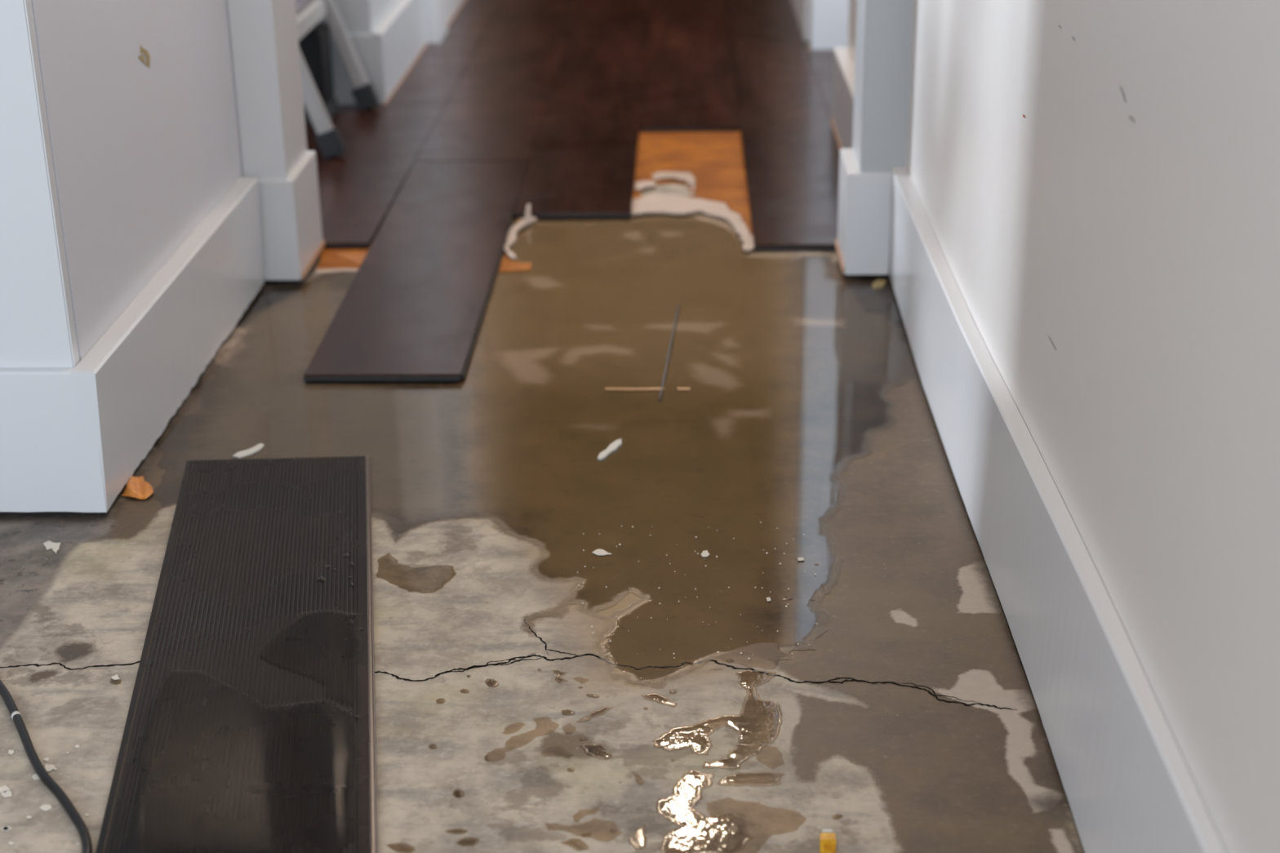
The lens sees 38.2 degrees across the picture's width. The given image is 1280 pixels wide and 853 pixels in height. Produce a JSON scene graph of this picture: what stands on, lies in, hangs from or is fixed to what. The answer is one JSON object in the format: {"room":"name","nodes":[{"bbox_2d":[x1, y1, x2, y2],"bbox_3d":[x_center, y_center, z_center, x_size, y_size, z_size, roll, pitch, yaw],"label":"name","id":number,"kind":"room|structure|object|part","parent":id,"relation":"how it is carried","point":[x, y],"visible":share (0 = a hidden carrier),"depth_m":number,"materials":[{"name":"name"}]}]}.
{"room":"damaged room","nodes":[
{"label":"damaged room","id":0,"kind":"room"},
{"bbox_2d":[0,0,243,368],"bbox_3d":[-2.104,-1.222,2.319,2.882,2.470,1.073,0,22,1],"label":"wall","id":1,"kind":"structure","parent":0,"point":[140,103],"depth_m":2.26,"materials":[{"name":"paint"}]},
{"bbox_2d":[0,367,111,512],"bbox_3d":[-2.068,0.020,2.236,2.852,0.180,0.020,0,22,1],"label":"baseboard","id":2,"kind":"structure","parent":1,"relation":"attached to","point":[46,465],"depth_m":2.20,"materials":[{"name":"white paint"}]},
{"bbox_2d":[71,151,322,511],"bbox_3d":[-0.610,-0.190,2.705,0.082,0.182,1.107,0,22,1],"label":"baseboard","id":3,"kind":"structure","parent":1,"relation":"attached to","point":[127,388],"depth_m":2.57,"materials":[{"name":"white paint"}]},
{"bbox_2d":[226,0,307,180],"bbox_3d":[-0.619,-1.481,2.659,0.070,2.281,0.181,0,22,1],"label":"trim","id":4,"kind":"structure","parent":1,"relation":"attached to","point":[264,42],"depth_m":2.96,"materials":[{"name":"white paint"}]},
{"bbox_2d":[301,239,324,279],"bbox_3d":[-0.556,-0.285,3.154,0.003,0.011,0.201,0,22,1],"label":"trim","id":5,"kind":"structure","parent":1,"relation":"attached to","point":[321,246],"depth_m":3.14,"materials":[{"name":"brown wood"}]},
{"bbox_2d":[318,0,399,34],"bbox_3d":[-0.735,-2.017,4.193,0.228,2.450,0.746,0,22,1],"label":"wall","id":6,"kind":"structure","parent":0,"point":[357,16],"depth_m":4.24,"materials":[{"name":"grey paint"}]},
{"bbox_2d":[329,33,383,104],"bbox_3d":[-0.725,-0.823,4.267,0.260,0.159,0.022,0,22,1],"label":"baseboard","id":7,"kind":"structure","parent":6,"relation":"attached to","point":[366,46],"depth_m":4.25,"materials":[{"name":"grey paint"}]},
{"bbox_2d":[370,0,427,102],"bbox_3d":[-0.594,-0.964,4.602,0.026,0.155,0.752,0,22,1],"label":"baseboard","id":8,"kind":"structure","parent":6,"relation":"attached to","point":[402,33],"depth_m":4.51,"materials":[{"name":"grey paint"}]},
{"bbox_2d":[382,42,427,104],"bbox_3d":[-0.593,-0.889,4.633,0.027,0.006,0.751,0,22,1],"label":"trim","id":9,"kind":"structure","parent":6,"relation":"attached to","point":[420,53],"depth_m":4.58,"materials":[{"name":"wood"}]},
{"bbox_2d":[425,0,447,43],"bbox_3d":[-0.694,-2.192,4.605,0.288,2.440,0.179,0,22,1],"label":"trim","id":10,"kind":"structure","parent":6,"relation":"attached to","point":[436,10],"depth_m":4.97,"materials":[{"name":"white paint"}]},
{"bbox_2d":[0,40,1084,852],"bbox_3d":[-0.594,-0.722,4.259,6.000,0.001,13.800,0,22,1],"label":"floor","id":11,"kind":"structure","parent":0,"point":[906,718],"depth_m":2.07,"materials":[{"name":"concrete"}]},
{"bbox_2d":[0,785,10,793],"bbox_3d":[-0.581,0.331,1.686,0.010,0.001,0.012,-20,29,-39],"label":"paint speck","id":12,"kind":"object","parent":11,"relation":"on","point":[2,788],"visible":1,"depth_m":1.69},
{"bbox_2d":[0,790,12,797],"bbox_3d":[-0.575,0.334,1.679,0.009,0.001,0.011,-10,24,-22],"label":"paint speck","id":13,"kind":"object","parent":11,"relation":"on","point":[7,793],"visible":1,"depth_m":1.68},
{"bbox_2d":[2,826,11,831],"bbox_3d":[-0.557,0.354,1.629,0.006,0.001,0.007,-21,30,-40],"label":"paint speck","id":14,"kind":"object","parent":11,"relation":"on","point":[8,828],"visible":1,"depth_m":1.63},
{"bbox_2d":[8,750,14,755],"bbox_3d":[-0.593,0.307,1.745,0.007,0.001,0.008,0,22,1],"label":"paint speck","id":15,"kind":"object","parent":11,"relation":"on","point":[10,752],"visible":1,"depth_m":1.75},
{"bbox_2d":[31,773,39,779],"bbox_3d":[-0.556,0.323,1.706,0.008,0.001,0.010,-15,26,-32],"label":"paint speck","id":16,"kind":"object","parent":11,"relation":"on","point":[35,776],"visible":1,"depth_m":1.71},
{"bbox_2d":[39,804,52,811],"bbox_3d":[-0.532,0.342,1.659,0.011,0.001,0.009,18,29,37],"label":"paint speck","id":17,"kind":"object","parent":11,"relation":"on","point":[45,807],"visible":1,"depth_m":1.66},
{"bbox_2d":[0,680,92,852],"bbox_3d":[-0.823,0.239,1.909,1.105,0.009,0.218,17,28,36],"label":"cable","id":18,"kind":"object","parent":11,"relation":"on","point":[86,846],"visible":1,"depth_m":1.70,"materials":[{"name":"black rubber"}]},
{"bbox_2d":[44,764,55,772],"bbox_3d":[-0.549,0.317,1.719,0.010,0.001,0.012,0,22,1],"label":"paint speck","id":19,"kind":"object","parent":11,"relation":"on","point":[48,768],"visible":1,"depth_m":1.72},
{"bbox_2d":[43,540,61,553],"bbox_3d":[-0.682,0.140,2.154,0.018,0.001,0.040,-12,25,-26],"label":"chip","id":20,"kind":"object","parent":11,"relation":"on","point":[48,544],"visible":1,"depth_m":2.16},
{"bbox_2d":[111,674,119,680],"bbox_3d":[-0.531,0.254,1.872,0.007,0.001,0.010,-11,25,-24],"label":"chip","id":21,"kind":"object","parent":11,"relation":"on","point":[114,677],"visible":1,"depth_m":1.87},
{"bbox_2d":[121,475,153,499],"bbox_3d":[-0.623,0.073,2.303,0.038,0.010,0.068,-3,22,-5],"label":"scrap","id":22,"kind":"object","parent":11,"relation":"on","point":[136,486],"visible":1,"depth_m":2.29,"materials":[{"name":"orange wood"}]},
{"bbox_2d":[95,456,377,852],"bbox_3d":[-0.383,0.256,1.853,0.241,0.008,1.154,-4,22,-7],"label":"plank","id":23,"kind":"object","parent":11,"relation":"on","point":[250,726],"visible":1,"depth_m":1.85,"materials":[{"name":"black laminate"}]},
{"bbox_2d":[315,245,370,273],"bbox_3d":[-0.512,-0.291,3.202,0.098,0.002,0.169,-2,22,-2],"label":"strip","id":24,"kind":"object","parent":11,"relation":"on","point":[338,260],"visible":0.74,"depth_m":3.19,"materials":[{"name":"orange wood"}]},
{"bbox_2d":[303,160,528,381],"bbox_3d":[-0.356,-0.302,3.210,0.238,0.011,1.238,0,22,1],"label":"plank","id":25,"kind":"object","parent":11,"relation":"on","point":[414,308],"visible":1,"depth_m":3.04,"materials":[{"name":"brown laminate"}]},
{"bbox_2d":[305,0,839,248],"bbox_3d":[-0.680,-1.809,6.893,5.099,0.009,7.905,0,22,1],"label":"floor","id":26,"kind":"structure","parent":11,"relation":"on","point":[566,88],"depth_m":4.23,"materials":[{"name":"brown wood"}]},
{"bbox_2d":[298,22,337,123],"bbox_3d":[-0.930,-0.792,4.141,0.475,0.201,0.130,0,22,1],"label":"storage box","id":27,"kind":"object","parent":26,"relation":"on","point":[314,46],"visible":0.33,"depth_m":4.09,"materials":[{"name":"black plastic"}]},
{"bbox_2d":[295,0,379,158],"bbox_3d":[-0.949,-1.079,3.867,0.680,0.941,0.482,0,22,1],"label":"step ladder","id":28,"kind":"object","parent":26,"relation":"on","point":[328,138],"visible":0.41,"depth_m":4.04,"materials":[{"name":"silver metal"}]},
{"bbox_3d":[-0.805,-1.007,3.650,0.348,0.913,0.022,0,22,1],"label":"leg","id":29,"kind":"part","parent":28,"relation":"part of","materials":[{"name":"grey paint"}]},
{"bbox_3d":[-0.794,-1.178,4.066,0.348,0.913,0.022,0,22,1],"label":"leg","id":30,"kind":"part","parent":28,"relation":"part of","materials":[{"name":"grey paint"}]},
{"bbox_2d":[447,0,464,26],"bbox_3d":[-0.493,-2.197,7.822,0.028,0.006,5.784,0,22,1],"label":"trim","id":31,"kind":"structure","parent":26,"relation":"on","point":[464,0],"depth_m":5.41,"materials":[{"name":"grey wood"}]},
{"bbox_2d":[327,128,834,250],"bbox_3d":[-0.097,-0.478,3.631,0.886,0.006,0.894,0,22,1],"label":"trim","id":32,"kind":"structure","parent":26,"relation":"attached to","point":[584,215],"depth_m":3.41,"materials":[{"name":"laminate"}]},
{"bbox_2d":[631,129,754,251],"bbox_3d":[0.113,-0.521,3.734,0.323,0.009,1.150,0,22,1],"label":"exposed subfloor patch","id":33,"kind":"object","parent":26,"relation":"on","point":[711,163],"visible":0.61,"depth_m":3.69,"materials":[{"name":"orange wood"}]},
{"bbox_2d":[819,829,836,852],"bbox_3d":[0.161,0.356,1.584,0.014,0.016,0.015,0,22,1],"label":"spacer","id":34,"kind":"object","parent":11,"relation":"on","point":[828,841],"visible":1,"depth_m":1.58,"materials":[{"name":"yellow plastic"}]},
{"bbox_2d":[871,279,886,288],"bbox_3d":[0.391,-0.233,3.033,0.020,0.002,0.046,8,24,21],"label":"scrap","id":35,"kind":"object","parent":11,"relation":"on","point":[879,283],"visible":1,"depth_m":3.03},
{"bbox_3d":[-0.123,-0.079,2.674,1.073,0.001,1.789,0,22,1],"label":"puddle","id":36,"kind":"object","parent":11,"relation":"on","visible":0},
{"bbox_2d":[232,443,264,458],"bbox_3d":[-0.507,0.032,2.410,0.017,0.002,0.050,17,28,37],"label":"strip","id":37,"kind":"object","parent":36,"relation":"on","point":[245,453],"visible":1,"depth_m":2.41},
{"bbox_2d":[498,204,536,272],"bbox_3d":[-0.210,-0.343,3.271,0.059,0.037,0.347,0,22,1],"label":"scrap","id":38,"kind":"object","parent":36,"relation":"on","point":[507,264],"visible":1,"depth_m":3.23,"materials":[{"name":"white plastic"}]},
{"bbox_2d":[591,548,611,555],"bbox_3d":[-0.044,0.145,2.122,0.014,0.001,0.020,-19,29,-38],"label":"chip","id":39,"kind":"object","parent":36,"relation":"on","point":[598,552],"visible":1,"depth_m":2.12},
{"bbox_2d":[597,439,622,460],"bbox_3d":[-0.038,0.030,2.401,0.012,0.003,0.070,9,24,22],"label":"strip","id":40,"kind":"object","parent":36,"relation":"on","point":[613,446],"visible":1,"depth_m":2.40,"materials":[{"name":"white plastic"}]},
{"bbox_2d":[604,387,665,390],"bbox_3d":[-0.007,-0.053,2.604,0.085,0.001,0.010,0,22,1],"label":"wood splinter","id":41,"kind":"object","parent":36,"relation":"on","point":[606,388],"visible":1,"depth_m":2.60,"materials":[{"name":"brown wood"}]},
{"bbox_2d":[659,305,679,400],"bbox_3d":[0.045,-0.114,2.748,0.003,0.006,0.406,1,22,5],"label":"wire","id":42,"kind":"object","parent":36,"relation":"on","point":[677,313],"visible":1,"depth_m":2.72,"materials":[{"name":"grey metal"}]},
{"bbox_2d":[677,387,689,390],"bbox_3d":[0.062,-0.053,2.602,0.018,0.001,0.009,0,22,1],"label":"wood splinter","id":43,"kind":"object","parent":36,"relation":"on","point":[678,388],"visible":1,"depth_m":2.60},
{"bbox_2d":[701,550,709,556],"bbox_3d":[0.075,0.145,2.117,0.010,0.001,0.015,0,22,1],"label":"chip","id":44,"kind":"object","parent":36,"relation":"in","point":[704,553],"visible":1,"depth_m":2.12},
{"bbox_2d":[808,0,848,49],"bbox_3d":[1.421,-2.136,4.405,1.973,2.440,0.110,0,22,1],"label":"wall","id":45,"kind":"structure","parent":0,"point":[828,20],"depth_m":4.82,"materials":[{"name":"white paint"}]},
{"bbox_2d":[848,0,1279,852],"bbox_3d":[0.419,-0.529,0.554,0.108,2.470,6.645,0,22,1],"label":"wall","id":46,"kind":"structure","parent":0,"point":[1096,183],"depth_m":1.46,"materials":[{"name":"paint"}]},
{"bbox_2d":[830,118,841,149],"bbox_3d":[0.426,-0.499,3.650,0.032,0.006,0.949,0,22,1],"label":"trim","id":47,"kind":"structure","parent":46,"relation":"attached to","point":[831,119],"depth_m":3.95,"materials":[{"name":"grey wood"}]},
{"bbox_2d":[835,239,844,274],"bbox_3d":[0.338,-0.288,3.134,0.003,0.012,0.169,0,22,1],"label":"trim","id":48,"kind":"structure","parent":46,"relation":"attached to","point":[837,249],"depth_m":3.12,"materials":[{"name":"beige wood"}]},
{"bbox_2d":[852,0,913,172],"bbox_3d":[0.435,-1.487,2.640,0.178,2.279,0.159,0,22,1],"label":"trim","id":49,"kind":"structure","parent":46,"relation":"attached to","point":[883,37],"depth_m":2.95,"materials":[{"name":"grey paint"}]},
{"bbox_2d":[831,47,1226,852],"bbox_3d":[0.340,0.497,0.990,0.104,0.186,6.630,0,22,1],"label":"baseboard","id":50,"kind":"structure","parent":46,"relation":"attached to","point":[1129,787],"depth_m":1.83,"materials":[{"name":"white paint"}]},
{"bbox_3d":[-0.645,-3.328,7.390,0.250,2.450,5.834,0,22,1],"label":"wall","id":51,"kind":"structure","parent":0,"visible":0},
{"bbox_2d":[445,0,463,23],"bbox_3d":[-0.494,-2.272,7.792,0.028,0.155,5.784,0,22,1],"label":"baseboard","id":52,"kind":"structure","parent":51,"relation":"attached to","point":[452,6],"depth_m":5.32,"materials":[{"name":"white paint"}]},
{"bbox_3d":[0.569,-3.293,7.269,0.115,2.450,6.028,0,22,1],"label":"wall","id":53,"kind":"structure","parent":0,"visible":0},
{"bbox_2d":[791,0,808,40],"bbox_3d":[0.515,-2.247,7.702,0.018,0.162,6.023,0,22,1],"label":"baseboard","id":54,"kind":"structure","parent":53,"relation":"attached to","point":[801,7],"depth_m":5.00,"materials":[{"name":"white paint"}]}
]}

